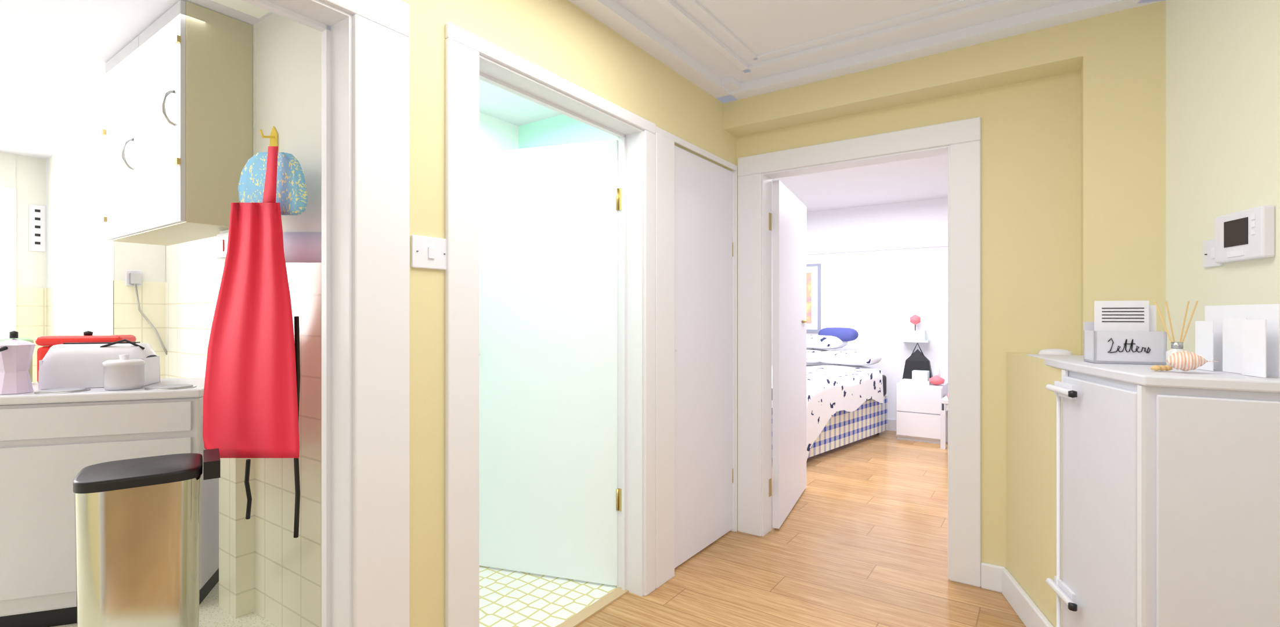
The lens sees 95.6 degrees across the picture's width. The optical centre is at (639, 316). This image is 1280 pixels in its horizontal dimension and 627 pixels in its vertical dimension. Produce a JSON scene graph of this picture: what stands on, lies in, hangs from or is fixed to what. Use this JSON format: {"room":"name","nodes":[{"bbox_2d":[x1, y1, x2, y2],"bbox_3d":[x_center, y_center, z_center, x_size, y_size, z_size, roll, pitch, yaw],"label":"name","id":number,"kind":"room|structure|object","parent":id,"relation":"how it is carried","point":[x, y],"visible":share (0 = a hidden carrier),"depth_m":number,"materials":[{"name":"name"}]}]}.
{"room":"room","nodes":[
{"label":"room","id":0,"kind":"room"},
{"bbox_2d":[0,152,46,382],"bbox_3d":[-5.492,0.005,3.321,0.050,2.460,2.964,0,0,35],"label":"wall","id":1,"kind":"structure","parent":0,"point":[27,175],"depth_m":4.44,"materials":[{"name":"white paint"}]},
{"bbox_2d":[29,204,45,251],"bbox_3d":[-4.650,-0.680,4.479,0.008,0.356,0.088,0,0,35],"label":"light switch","id":2,"kind":"object","parent":1,"relation":"attached to","point":[36,213],"visible":1,"depth_m":4.47,"materials":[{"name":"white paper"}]},
{"bbox_2d":[46,121,220,378],"bbox_3d":[-3.032,0.005,3.598,3.670,2.460,0.306,0,0,35],"label":"wall","id":3,"kind":"structure","parent":0,"point":[86,289],"depth_m":3.71,"materials":[{"name":"white paint"}]},
{"bbox_2d":[0,186,16,338],"bbox_3d":[-5.331,-0.375,3.535,0.090,1.180,2.100,0,0,35],"label":"window","id":4,"kind":"structure","parent":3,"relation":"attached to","point":[7,195],"depth_m":4.35,"materials":[{"name":"white paint"}]},
{"bbox_2d":[125,269,167,354],"bbox_3d":[-3.099,-0.020,3.653,0.046,0.533,0.204,0,0,35],"label":"wall socket","id":5,"kind":"object","parent":3,"relation":"attached to","point":[132,277],"visible":1,"depth_m":3.60,"materials":[{"name":"plastic"}]},
{"bbox_2d":[101,0,252,245],"bbox_3d":[-2.115,-0.793,2.601,0.999,0.857,0.289,0,0,35],"label":"upper cabinet","id":6,"kind":"object","parent":3,"relation":"attached to","point":[177,132],"visible":0.98,"depth_m":2.36,"materials":[{"name":"white wood"}]},
{"bbox_2d":[216,231,228,258],"bbox_3d":[-1.734,-0.297,2.419,0.138,0.103,0.016,0,0,35],"label":"switch","id":7,"kind":"object","parent":3,"relation":"attached to","point":[222,238],"visible":0.6,"depth_m":2.42,"materials":[{"name":"white paint"}]},
{"bbox_2d":[258,125,277,146],"bbox_3d":[-1.485,-0.709,2.305,0.060,0.105,0.060,0,0,35],"label":"wall hook","id":8,"kind":"object","parent":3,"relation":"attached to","point":[273,136],"visible":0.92,"depth_m":2.32,"materials":[{"name":"yellow plastic"}]},
{"bbox_2d":[202,146,300,538],"bbox_3d":[-1.404,0.085,2.098,0.786,1.340,0.060,0,0,35],"label":"apron","id":9,"kind":"object","parent":8,"relation":"hanging from","point":[252,387],"visible":0.99,"depth_m":2.05,"materials":[{"name":"red fabric"}]},
{"bbox_2d":[238,152,307,215],"bbox_3d":[-1.331,-0.483,2.099,0.482,0.268,0.036,0,0,35],"label":"glove","id":10,"kind":"object","parent":8,"relation":"hanging from","point":[291,193],"visible":0.65,"depth_m":2.03,"materials":[{"name":"blue fabric"}]},
{"bbox_2d":[282,232,321,262],"bbox_3d":[-1.231,-0.260,2.156,0.544,0.149,0.006,0,0,35],"label":"tea towel","id":11,"kind":"object","parent":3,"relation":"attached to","point":[298,247],"visible":0.44,"depth_m":2.18,"materials":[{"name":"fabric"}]},
{"bbox_2d":[218,23,255,618],"bbox_3d":[-1.629,0.005,2.551,0.169,2.460,0.320,0,0,35],"label":"wall","id":12,"kind":"structure","parent":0,"point":[236,533],"depth_m":2.41,"materials":[{"name":"beige tile"}]},
{"bbox_2d":[254,12,321,626],"bbox_3d":[-1.137,0.005,2.128,1.119,2.460,0.050,0,0,35],"label":"wall","id":13,"kind":"structure","parent":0,"point":[288,568],"depth_m":2.22,"materials":[{"name":"beige paint"}]},
{"bbox_2d":[211,0,269,18],"bbox_3d":[-1.478,-1.187,2.125,0.120,0.074,0.200,0,0,35],"label":"trim","id":14,"kind":"structure","parent":13,"relation":"attached to","point":[240,5],"depth_m":2.16,"materials":[{"name":"beige paint"}]},
{"bbox_2d":[479,112,518,152],"bbox_3d":[-1.216,0.005,3.177,0.070,2.460,1.420,0,0,35],"label":"wall","id":15,"kind":"structure","parent":0,"point":[496,134],"depth_m":3.59,"materials":[{"name":"white paint"}]},
{"bbox_2d":[0,0,1075,212],"bbox_3d":[0.011,-1.250,3.162,9.600,0.050,9.200,0,0,35],"label":"ceiling","id":16,"kind":"structure","parent":0,"point":[54,54],"depth_m":2.66,"materials":[{"name":"white paint"}]},
{"bbox_2d":[52,430,1025,626],"bbox_3d":[0.101,1.259,3.099,9.380,0.052,9.200,0,0,35],"label":"floor","id":17,"kind":"structure","parent":0,"point":[864,543],"depth_m":2.74,"materials":[{"name":"laminate"}]},
{"bbox_2d":[0,377,218,626],"bbox_3d":[-2.373,0.765,2.545,0.929,0.939,0.572,0,0,-20],"label":"base cabinet","id":18,"kind":"object","parent":17,"relation":"on","point":[47,436],"visible":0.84,"depth_m":2.28,"materials":[{"name":"white wood"}]},
{"bbox_2d":[0,337,33,383],"bbox_3d":[-2.797,0.189,2.591,0.126,0.228,0.126,0,0,35],"label":"tin","id":19,"kind":"object","parent":18,"relation":"on","point":[30,370],"visible":0.21,"depth_m":2.61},
{"bbox_2d":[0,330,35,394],"bbox_3d":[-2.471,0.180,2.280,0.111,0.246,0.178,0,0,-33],"label":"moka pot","id":20,"kind":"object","parent":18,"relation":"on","point":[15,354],"visible":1,"depth_m":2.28,"materials":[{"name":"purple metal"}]},
{"bbox_2d":[35,330,136,382],"bbox_3d":[-2.544,0.184,2.676,0.308,0.238,0.168,0,0,-20],"label":"bin","id":21,"kind":"object","parent":18,"relation":"on","point":[48,342],"visible":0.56,"depth_m":2.60,"materials":[{"name":"red plastic"}]},
{"bbox_2d":[38,339,160,389],"bbox_3d":[-2.361,0.201,2.550,0.353,0.205,0.170,0,0,-20],"label":"toaster","id":22,"kind":"object","parent":18,"relation":"on","point":[67,364],"visible":0.91,"depth_m":2.47,"materials":[{"name":"white plastic"}]},
{"bbox_2d":[102,354,145,390],"bbox_3d":[-2.170,0.232,2.442,0.136,0.143,0.134,0,0,35],"label":"sugar canister","id":23,"kind":"object","parent":18,"relation":"on","point":[125,372],"visible":1,"depth_m":2.40,"materials":[{"name":"white ceramic"}]},
{"bbox_2d":[73,448,220,626],"bbox_3d":[-1.583,0.855,1.883,0.357,0.760,0.363,0,0,-37],"label":"pedal bin","id":24,"kind":"object","parent":17,"relation":"on","point":[137,520],"visible":1,"depth_m":1.78,"materials":[{"name":"silver metal"}]},
{"bbox_2d":[806,327,887,461],"bbox_3d":[1.583,0.713,5.753,1.120,1.185,1.930,0,0,44],"label":"bed","id":25,"kind":"object","parent":17,"relation":"on","point":[847,400],"visible":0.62,"depth_m":5.57,"materials":[{"name":"white fabric"}]},
{"bbox_2d":[896,361,947,443],"bbox_3d":[2.877,0.845,5.897,0.430,0.780,0.466,0,0,35],"label":"nightstand","id":26,"kind":"object","parent":17,"relation":"on","point":[918,398],"visible":0.87,"depth_m":5.72,"materials":[{"name":"white wood"}]},
{"bbox_2d":[940,392,947,449],"bbox_3d":[3.069,0.965,5.465,0.380,0.540,0.380,0,0,35],"label":"cabinet","id":27,"kind":"object","parent":17,"relation":"on","point":[944,401],"visible":0.3,"depth_m":5.41,"materials":[{"name":"white wood"}]},
{"bbox_2d":[1006,352,1279,626],"bbox_3d":[1.648,0.695,1.940,0.476,1.080,1.256,0,0,16],"label":"base cabinet","id":28,"kind":"object","parent":17,"relation":"on","point":[1138,495],"visible":0.92,"depth_m":1.54,"materials":[{"name":"white wood"}]},
{"bbox_2d":[1038,348,1072,355],"bbox_3d":[1.719,0.146,2.403,0.116,0.026,0.068,0,0,35],"label":"plate","id":29,"kind":"object","parent":28,"relation":"on","point":[1052,351],"visible":0.98,"depth_m":2.38,"materials":[{"name":"white ceramic"}]},
{"bbox_2d":[1083,300,1166,364],"bbox_3d":[1.603,0.051,1.924,0.190,0.205,0.104,0,0,21],"label":"rack","id":30,"kind":"object","parent":28,"relation":"on","point":[1125,332],"visible":0.98,"depth_m":1.90,"materials":[{"name":"white paint"}]},
{"bbox_2d":[1154,300,1198,366],"bbox_3d":[1.655,0.053,1.788,0.075,0.201,0.078,0,0,-10],"label":"reed diffuser","id":31,"kind":"object","parent":28,"relation":"on","point":[1175,346],"visible":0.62,"depth_m":1.78,"materials":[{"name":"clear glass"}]},
{"bbox_2d":[1150,350,1217,371],"bbox_3d":[1.488,0.123,1.590,0.070,0.061,0.134,0,0,-44],"label":"seashell","id":32,"kind":"object","parent":28,"relation":"on","point":[1184,360],"visible":1,"depth_m":1.57,"materials":[{"name":"ceramic"}]},
{"bbox_2d":[1195,303,1279,377],"bbox_3d":[1.625,0.061,1.593,0.049,0.185,0.300,0,0,16],"label":"greeting card","id":33,"kind":"object","parent":28,"relation":"on","point":[1244,339],"visible":0.99,"depth_m":1.56,"materials":[{"name":"white paper"}]},
{"bbox_2d":[518,114,617,149],"bbox_3d":[-0.305,0.005,3.444,1.259,2.460,0.060,0,0,35],"label":"wall","id":34,"kind":"structure","parent":0,"point":[561,129],"depth_m":3.54,"materials":[{"name":"green paint"}]},
{"bbox_2d":[400,0,736,626],"bbox_3d":[-0.914,0.005,1.351,0.134,2.460,4.970,0,0,35],"label":"wall","id":35,"kind":"structure","parent":0,"point":[558,37],"depth_m":1.72,"materials":[{"name":"yellow paint"}]},
{"bbox_2d":[241,0,409,626],"bbox_3d":[-1.018,0.185,1.195,0.153,2.100,1.115,0,0,35],"label":"door frame","id":36,"kind":"structure","parent":35,"relation":"in","point":[365,43],"depth_m":1.52,"materials":[{"name":"white paint"}]},
{"bbox_2d":[410,234,446,269],"bbox_3d":[-0.604,-0.183,1.675,0.013,0.092,0.120,0,0,35],"label":"light switch","id":37,"kind":"object","parent":35,"relation":"attached to","point":[426,252],"visible":1,"depth_m":1.67,"materials":[{"name":"white paint"}]},
{"bbox_2d":[654,125,737,588],"bbox_3d":[0.289,0.185,2.999,0.073,2.100,0.852,0,0,35],"label":"door","id":38,"kind":"structure","parent":35,"relation":"in","point":[696,197],"depth_m":2.98,"materials":[{"name":"white paint"}]},
{"bbox_2d":[806,197,947,431],"bbox_3d":[2.432,0.005,6.546,5.500,2.460,0.120,0,0,35],"label":"wall","id":39,"kind":"structure","parent":0,"point":[883,266],"depth_m":6.31,"materials":[{"name":"white paint"}]},
{"bbox_2d":[806,263,820,332],"bbox_3d":[1.874,-0.214,6.867,0.521,0.794,0.030,0,0,35],"label":"picture frame","id":40,"kind":"object","parent":39,"relation":"attached to","point":[813,271],"visible":0.31,"depth_m":6.75,"materials":[{"name":"white wood"}]},
{"bbox_2d":[900,314,929,342],"bbox_3d":[2.889,0.124,6.093,0.259,0.290,0.140,0,0,35],"label":"wall hook","id":41,"kind":"object","parent":39,"relation":"attached to","point":[913,336],"visible":1,"depth_m":6.05,"materials":[{"name":"white plastic"}]},
{"bbox_2d":[902,342,932,379],"bbox_3d":[2.845,0.469,5.947,0.280,0.408,0.110,0,0,35],"label":"handbag","id":42,"kind":"object","parent":41,"relation":"hanging from","point":[917,361],"visible":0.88,"depth_m":5.93,"materials":[{"name":"black leather"}]},
{"bbox_2d":[723,0,1165,586],"bbox_3d":[1.283,0.005,2.818,2.060,2.460,0.290,0,0,35],"label":"wall","id":43,"kind":"structure","parent":0,"point":[1072,115],"depth_m":2.52,"materials":[{"name":"yellow paint"}]},
{"bbox_2d":[737,116,981,586],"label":"door","id":44,"kind":"structure","parent":43,"relation":"in","point":[772,321],"depth_m":3.26,"materials":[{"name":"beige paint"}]},
{"bbox_2d":[981,562,1053,626],"bbox_3d":[1.515,1.177,2.337,0.094,0.115,0.628,0,0,16],"label":"baseboard","id":45,"kind":"structure","parent":43,"relation":"attached to","point":[994,577],"depth_m":2.45,"materials":[{"name":"beige paint"}]},
{"bbox_2d":[1165,0,1279,352],"bbox_3d":[1.403,0.005,-0.055,0.120,2.460,4.620,0,0,16],"label":"wall","id":46,"kind":"structure","parent":0,"point":[1222,57],"depth_m":1.91,"materials":[{"name":"yellow paint"}]},
{"bbox_2d":[568,0,1165,103],"bbox_3d":[0.788,-1.202,1.218,2.820,0.045,2.900,0,0,35],"label":"trim","id":47,"kind":"structure","parent":46,"relation":"attached to","point":[609,13],"depth_m":2.51,"materials":[{"name":"white paint"}]},
{"bbox_2d":[1202,239,1223,267],"bbox_3d":[1.883,-0.208,1.910,0.014,0.090,0.087,0,0,16],"label":"light switch","id":48,"kind":"object","parent":46,"relation":"attached to","point":[1208,246],"visible":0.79,"depth_m":1.92,"materials":[{"name":"white plastic"}]},
{"bbox_2d":[1214,204,1274,263],"bbox_3d":[1.831,-0.245,1.765,0.034,0.150,0.205,0,0,16],"label":"thermostat","id":49,"kind":"object","parent":46,"relation":"attached to","point":[1248,234],"visible":1,"depth_m":1.73,"materials":[{"name":"white plastic"}]},
{"bbox_3d":[-1.155,0.005,2.226,1.259,2.460,0.070,0,0,35],"label":"wall","id":50,"kind":"structure","parent":0,"visible":0},
{"bbox_2d":[445,22,655,626],"bbox_3d":[-0.656,0.182,2.453,0.999,2.105,1.114,0,0,35],"label":"door","id":51,"kind":"structure","parent":50,"relation":"in","point":[550,271],"depth_m":2.65,"materials":[{"name":"beige paint"}]}
]}

